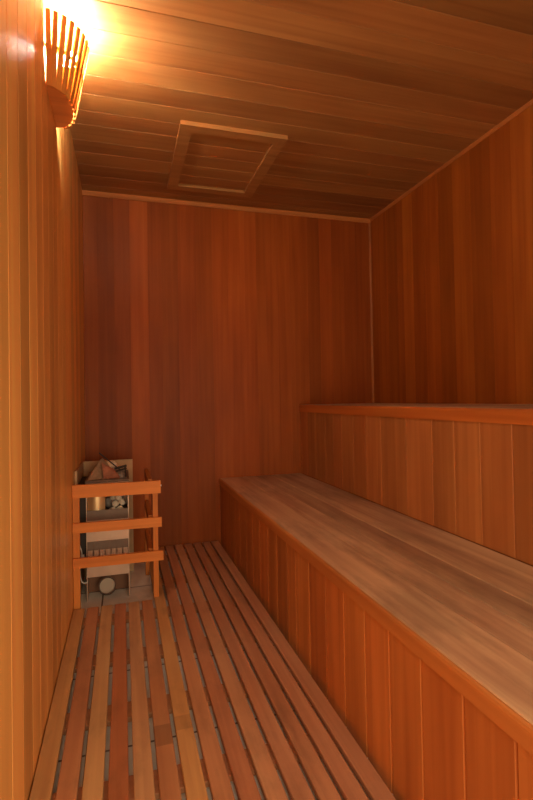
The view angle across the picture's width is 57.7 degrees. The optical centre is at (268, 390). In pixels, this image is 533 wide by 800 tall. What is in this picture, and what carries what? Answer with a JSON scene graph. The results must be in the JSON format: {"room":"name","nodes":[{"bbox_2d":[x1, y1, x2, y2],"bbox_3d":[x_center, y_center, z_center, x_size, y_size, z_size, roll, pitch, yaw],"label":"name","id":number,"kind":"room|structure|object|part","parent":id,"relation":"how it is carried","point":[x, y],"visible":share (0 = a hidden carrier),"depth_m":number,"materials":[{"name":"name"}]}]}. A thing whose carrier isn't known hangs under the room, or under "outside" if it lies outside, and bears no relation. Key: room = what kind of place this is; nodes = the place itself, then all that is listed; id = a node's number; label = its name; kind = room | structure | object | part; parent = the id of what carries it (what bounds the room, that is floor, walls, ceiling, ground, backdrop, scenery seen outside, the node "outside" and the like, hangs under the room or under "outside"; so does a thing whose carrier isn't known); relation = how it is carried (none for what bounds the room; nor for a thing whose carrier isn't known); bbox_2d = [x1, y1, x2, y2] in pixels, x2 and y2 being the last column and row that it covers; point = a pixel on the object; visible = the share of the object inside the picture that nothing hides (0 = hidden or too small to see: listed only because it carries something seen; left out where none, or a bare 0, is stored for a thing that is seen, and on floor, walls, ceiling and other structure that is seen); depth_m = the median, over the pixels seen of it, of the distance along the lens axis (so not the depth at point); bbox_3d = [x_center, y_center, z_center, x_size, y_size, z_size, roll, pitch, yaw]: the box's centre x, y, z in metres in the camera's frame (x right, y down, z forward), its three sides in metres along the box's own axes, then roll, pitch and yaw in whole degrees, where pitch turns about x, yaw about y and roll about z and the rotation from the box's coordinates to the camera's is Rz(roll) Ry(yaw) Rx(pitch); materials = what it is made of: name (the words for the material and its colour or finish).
{"room":"sauna","nodes":[
{"label":"sauna","id":0,"kind":"room"},
{"bbox_2d":[0,0,84,799],"bbox_3d":[-0.681,-0.146,1.340,0.060,2.379,3.752,-1,-1,-17],"label":"wall","id":1,"kind":"structure","parent":0,"point":[42,385],"depth_m":1.33,"materials":[{"name":"brown wood"}]},
{"bbox_2d":[45,8,89,128],"bbox_3d":[-0.716,-1.137,1.749,0.133,0.243,0.299,-1,-1,-17],"label":"wall lamp","id":2,"kind":"object","parent":1,"relation":"attached to","point":[64,84],"visible":1,"depth_m":1.67,"materials":[{"name":"brown wood"}]},
{"bbox_2d":[52,546,392,799],"bbox_3d":[0.369,1.060,1.618,2.284,0.060,3.932,-1,-1,-17],"label":"floor","id":3,"kind":"structure","parent":0,"point":[141,589],"depth_m":1.77,"materials":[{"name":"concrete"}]},
{"bbox_2d":[79,470,129,601],"bbox_3d":[-0.879,0.764,2.615,0.248,0.607,0.359,-1,-1,-17],"label":"heater","id":4,"kind":"object","parent":3,"relation":"on","point":[92,509],"visible":0.49,"depth_m":2.47,"materials":[{"name":"metal"}]},
{"bbox_2d":[88,458,109,480],"bbox_3d":[-0.873,0.415,2.558,0.096,0.093,0.177,-1,-1,7],"label":"stone slab","id":5,"kind":"object","parent":4,"relation":"on","point":[97,473],"visible":0.65,"depth_m":2.55,"materials":[{"name":"stone"}]},
{"bbox_2d":[102,463,119,478],"bbox_3d":[-0.829,0.420,2.549,0.092,0.074,0.087,-1,-1,-17],"label":"stone slab","id":6,"kind":"object","parent":5,"relation":"on","point":[108,472],"visible":1,"depth_m":2.54,"materials":[{"name":"brown stone"}]},
{"bbox_2d":[107,460,117,469],"bbox_3d":[-0.858,0.411,2.656,0.065,0.052,0.062,-1,-1,-17],"label":"stone","id":7,"kind":"object","parent":5,"relation":"on","point":[108,462],"visible":0.53,"depth_m":2.64,"materials":[{"name":"stone"}]},
{"bbox_2d":[98,576,115,594],"bbox_3d":[-0.836,1.016,2.515,0.086,0.107,0.101,-1,-1,-17],"label":"knob","id":8,"kind":"object","parent":4,"relation":"part of","point":[107,585],"visible":1,"depth_m":2.50,"materials":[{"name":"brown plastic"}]},
{"bbox_3d":[-0.820,0.712,2.477,0.200,0.106,0.004,-1,-1,-17],"label":"panel","id":9,"kind":"part","parent":4,"relation":"part of","materials":[{"name":"metal"}]},
{"bbox_2d":[88,547,127,556],"bbox_3d":[-0.818,0.828,2.475,0.195,0.038,0.004,-1,-1,-17],"label":"vent grille","id":10,"kind":"object","parent":4,"relation":"attached to","point":[90,549],"depth_m":2.47,"materials":[{"name":"metal"}]},
{"bbox_3d":[-0.863,0.900,2.627,0.200,0.098,0.325,-1,-1,-17],"label":"panel","id":11,"kind":"part","parent":4,"relation":"part of","materials":[{"name":"metal"}]},
{"bbox_3d":[-0.851,1.008,2.591,0.200,0.118,0.005,-1,-1,-17],"label":"kick panel","id":12,"kind":"part","parent":4,"relation":"part of","materials":[{"name":"brown"}]},
{"bbox_2d":[105,496,117,507],"bbox_3d":[-0.846,0.606,2.620,0.083,0.079,0.080,-2,-1,42],"label":"stone","id":13,"kind":"object","parent":4,"relation":"on","point":[108,502],"visible":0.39,"depth_m":2.59,"materials":[{"name":"grey stone"}]},
{"bbox_2d":[99,452,126,476],"bbox_3d":[-0.818,0.390,2.543,0.146,0.132,0.021,-1,-1,-5],"label":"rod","id":14,"kind":"object","parent":4,"relation":"attached to","point":[122,466],"visible":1,"depth_m":2.54,"materials":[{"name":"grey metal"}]},
{"bbox_3d":[-0.813,0.625,2.526,0.042,0.039,0.042,-1,-1,-17],"label":"stone","id":15,"kind":"object","parent":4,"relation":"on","visible":0},
{"bbox_2d":[112,500,118,506],"bbox_3d":[-0.801,0.593,2.539,0.036,0.038,0.036,-1,-1,-17],"label":"stone","id":16,"kind":"object","parent":15,"relation":"on","point":[115,503],"visible":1,"depth_m":2.53,"materials":[{"name":"grey stone"}]},
{"bbox_2d":[75,459,133,590],"bbox_3d":[-0.883,0.737,2.649,0.286,0.662,0.412,-1,-1,-17],"label":"shield","id":17,"kind":"object","parent":3,"relation":"on","point":[81,471],"visible":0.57,"depth_m":2.86,"materials":[{"name":"silver metal"}]},
{"bbox_3d":[-1.014,0.739,2.609,0.011,0.662,0.412,-1,-1,-17],"label":"panel","id":18,"kind":"part","parent":17,"relation":"part of","materials":[{"name":"silver metal"}]},
{"bbox_2d":[72,468,163,609],"bbox_3d":[-0.786,0.757,2.557,0.416,0.616,0.479,-1,-1,-17],"label":"guard rail","id":19,"kind":"object","parent":3,"relation":"on","point":[148,486],"visible":0.98,"depth_m":2.33,"materials":[{"name":"brown wood"}]},
{"bbox_3d":[-0.911,0.757,2.303,0.030,0.612,0.028,-1,-1,-17],"label":"post","id":20,"kind":"part","parent":19,"relation":"part of","materials":[{"name":"brown wood"}]},
{"bbox_3d":[-0.728,0.477,2.340,0.408,0.065,0.018,-1,-1,-17],"label":"rail","id":21,"kind":"part","parent":19,"relation":"part of","materials":[{"name":"brown wood"}]},
{"bbox_3d":[-0.724,0.649,2.337,0.410,0.050,0.018,-1,-1,-17],"label":"rail","id":22,"kind":"part","parent":19,"relation":"part of","materials":[{"name":"brown wood"}]},
{"bbox_3d":[-0.718,0.814,2.335,0.416,0.050,0.018,-1,-1,-17],"label":"rail","id":23,"kind":"part","parent":19,"relation":"part of","materials":[{"name":"brown wood"}]},
{"bbox_3d":[-0.706,0.762,2.815,0.022,0.612,0.030,-1,-1,-17],"label":"post","id":24,"kind":"part","parent":19,"relation":"part of","materials":[{"name":"brown wood"}]},
{"bbox_3d":[-0.649,0.478,2.613,0.020,0.061,0.400,-1,-1,-17],"label":"rail","id":25,"kind":"part","parent":19,"relation":"part of","materials":[{"name":"brown wood"}]},
{"bbox_3d":[-0.646,0.651,2.610,0.020,0.046,0.400,-1,-1,-17],"label":"rail","id":26,"kind":"part","parent":19,"relation":"part of","materials":[{"name":"brown wood"}]},
{"bbox_3d":[-0.643,0.816,2.607,0.020,0.046,0.400,-1,-1,-17],"label":"rail","id":27,"kind":"part","parent":19,"relation":"part of","materials":[{"name":"brown wood"}]},
{"bbox_3d":[-0.561,0.734,2.409,0.024,0.574,0.028,-1,-1,-17],"label":"post","id":28,"kind":"part","parent":19,"relation":"part of","materials":[{"name":"brown wood"}]},
{"bbox_2d":[29,541,395,799],"bbox_3d":[-0.221,1.018,1.447,0.852,0.037,3.682,-1,-1,-17],"label":"duckboard","id":29,"kind":"object","parent":3,"relation":"on","point":[239,765],"visible":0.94,"depth_m":1.53,"materials":[{"name":"brown wood"}]},
{"bbox_2d":[219,473,532,799],"bbox_3d":[0.489,0.797,1.660,0.607,0.461,3.726,-1,-1,-17],"label":"bench","id":30,"kind":"object","parent":3,"relation":"on","point":[418,635],"visible":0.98,"depth_m":1.36,"materials":[{"name":"brown wood"}]},
{"bbox_2d":[82,195,374,551],"bbox_3d":[-0.198,-0.118,3.455,2.124,2.379,0.060,-1,-1,-17],"label":"wall","id":31,"kind":"structure","parent":0,"point":[207,331],"depth_m":3.36,"materials":[{"name":"brown wood"}]},
{"bbox_2d":[82,190,370,222],"bbox_3d":[-0.207,-1.295,3.436,2.084,0.026,0.022,-1,-1,-17],"label":"trim","id":32,"kind":"structure","parent":31,"relation":"attached to","point":[84,192],"depth_m":3.39,"materials":[{"name":"brown wood"}]},
{"bbox_2d":[46,0,532,218],"bbox_3d":[0.321,-1.378,1.680,2.204,0.060,3.812,-1,-1,-17],"label":"ceiling","id":33,"kind":"structure","parent":0,"point":[370,98],"depth_m":2.12,"materials":[{"name":"brown wood"}]},
{"bbox_2d":[167,120,287,197],"bbox_3d":[-0.271,-1.307,2.802,0.553,0.022,0.755,-1,-1,-17],"label":"ceiling hatch","id":34,"kind":"object","parent":33,"relation":"attached to","point":[207,158],"visible":1,"depth_m":2.73,"materials":[{"name":"brown wood"}]},
{"bbox_3d":[-0.270,-1.314,2.799,0.429,0.007,0.623,-1,-1,-17],"label":"panel","id":35,"kind":"part","parent":34,"relation":"part of","materials":[{"name":"brown wood"}]},
{"bbox_2d":[371,104,532,565],"bbox_3d":[1.371,-0.172,1.958,0.060,2.379,3.752,-1,-1,-17],"label":"wall","id":36,"kind":"structure","parent":0,"point":[452,259],"depth_m":2.73,"materials":[{"name":"brown wood"}]},
{"bbox_2d":[368,222,373,402],"bbox_3d":[0.796,-0.602,3.727,0.012,1.397,0.012,-1,-1,-17],"label":"trim","id":37,"kind":"structure","parent":36,"relation":"attached to","point":[369,224],"depth_m":3.73,"materials":[{"name":"brown wood"}]},
{"bbox_2d":[299,403,532,564],"bbox_3d":[1.059,0.309,1.843,0.610,0.499,3.726,-1,-1,-17],"label":"bench","id":38,"kind":"object","parent":36,"relation":"attached to","point":[465,471],"visible":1,"depth_m":2.00,"materials":[{"name":"brown wood"}]},
{"bbox_2d":[370,99,532,220],"bbox_3d":[1.322,-1.352,1.949,0.012,0.017,3.712,-1,-1,-17],"label":"trim","id":39,"kind":"structure","parent":36,"relation":"attached to","point":[528,104],"depth_m":2.72,"materials":[{"name":"brown wood"}]},
{"bbox_3d":[-0.824,0.568,2.582,0.037,0.036,0.035,-1,-1,-17],"label":"stone","id":40,"kind":"object","parent":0,"visible":0},
{"bbox_3d":[-0.810,0.515,2.605,0.052,0.056,0.057,-1,-1,-17],"label":"stone","id":41,"kind":"object","parent":40,"relation":"on","visible":0},
{"bbox_2d":[116,472,125,478],"bbox_3d":[-0.797,0.461,2.613,0.055,0.047,0.051,-1,-1,-17],"label":"stone","id":42,"kind":"object","parent":41,"relation":"on","point":[120,474],"visible":0.59,"depth_m":2.60,"materials":[{"name":"stone"}]}
]}

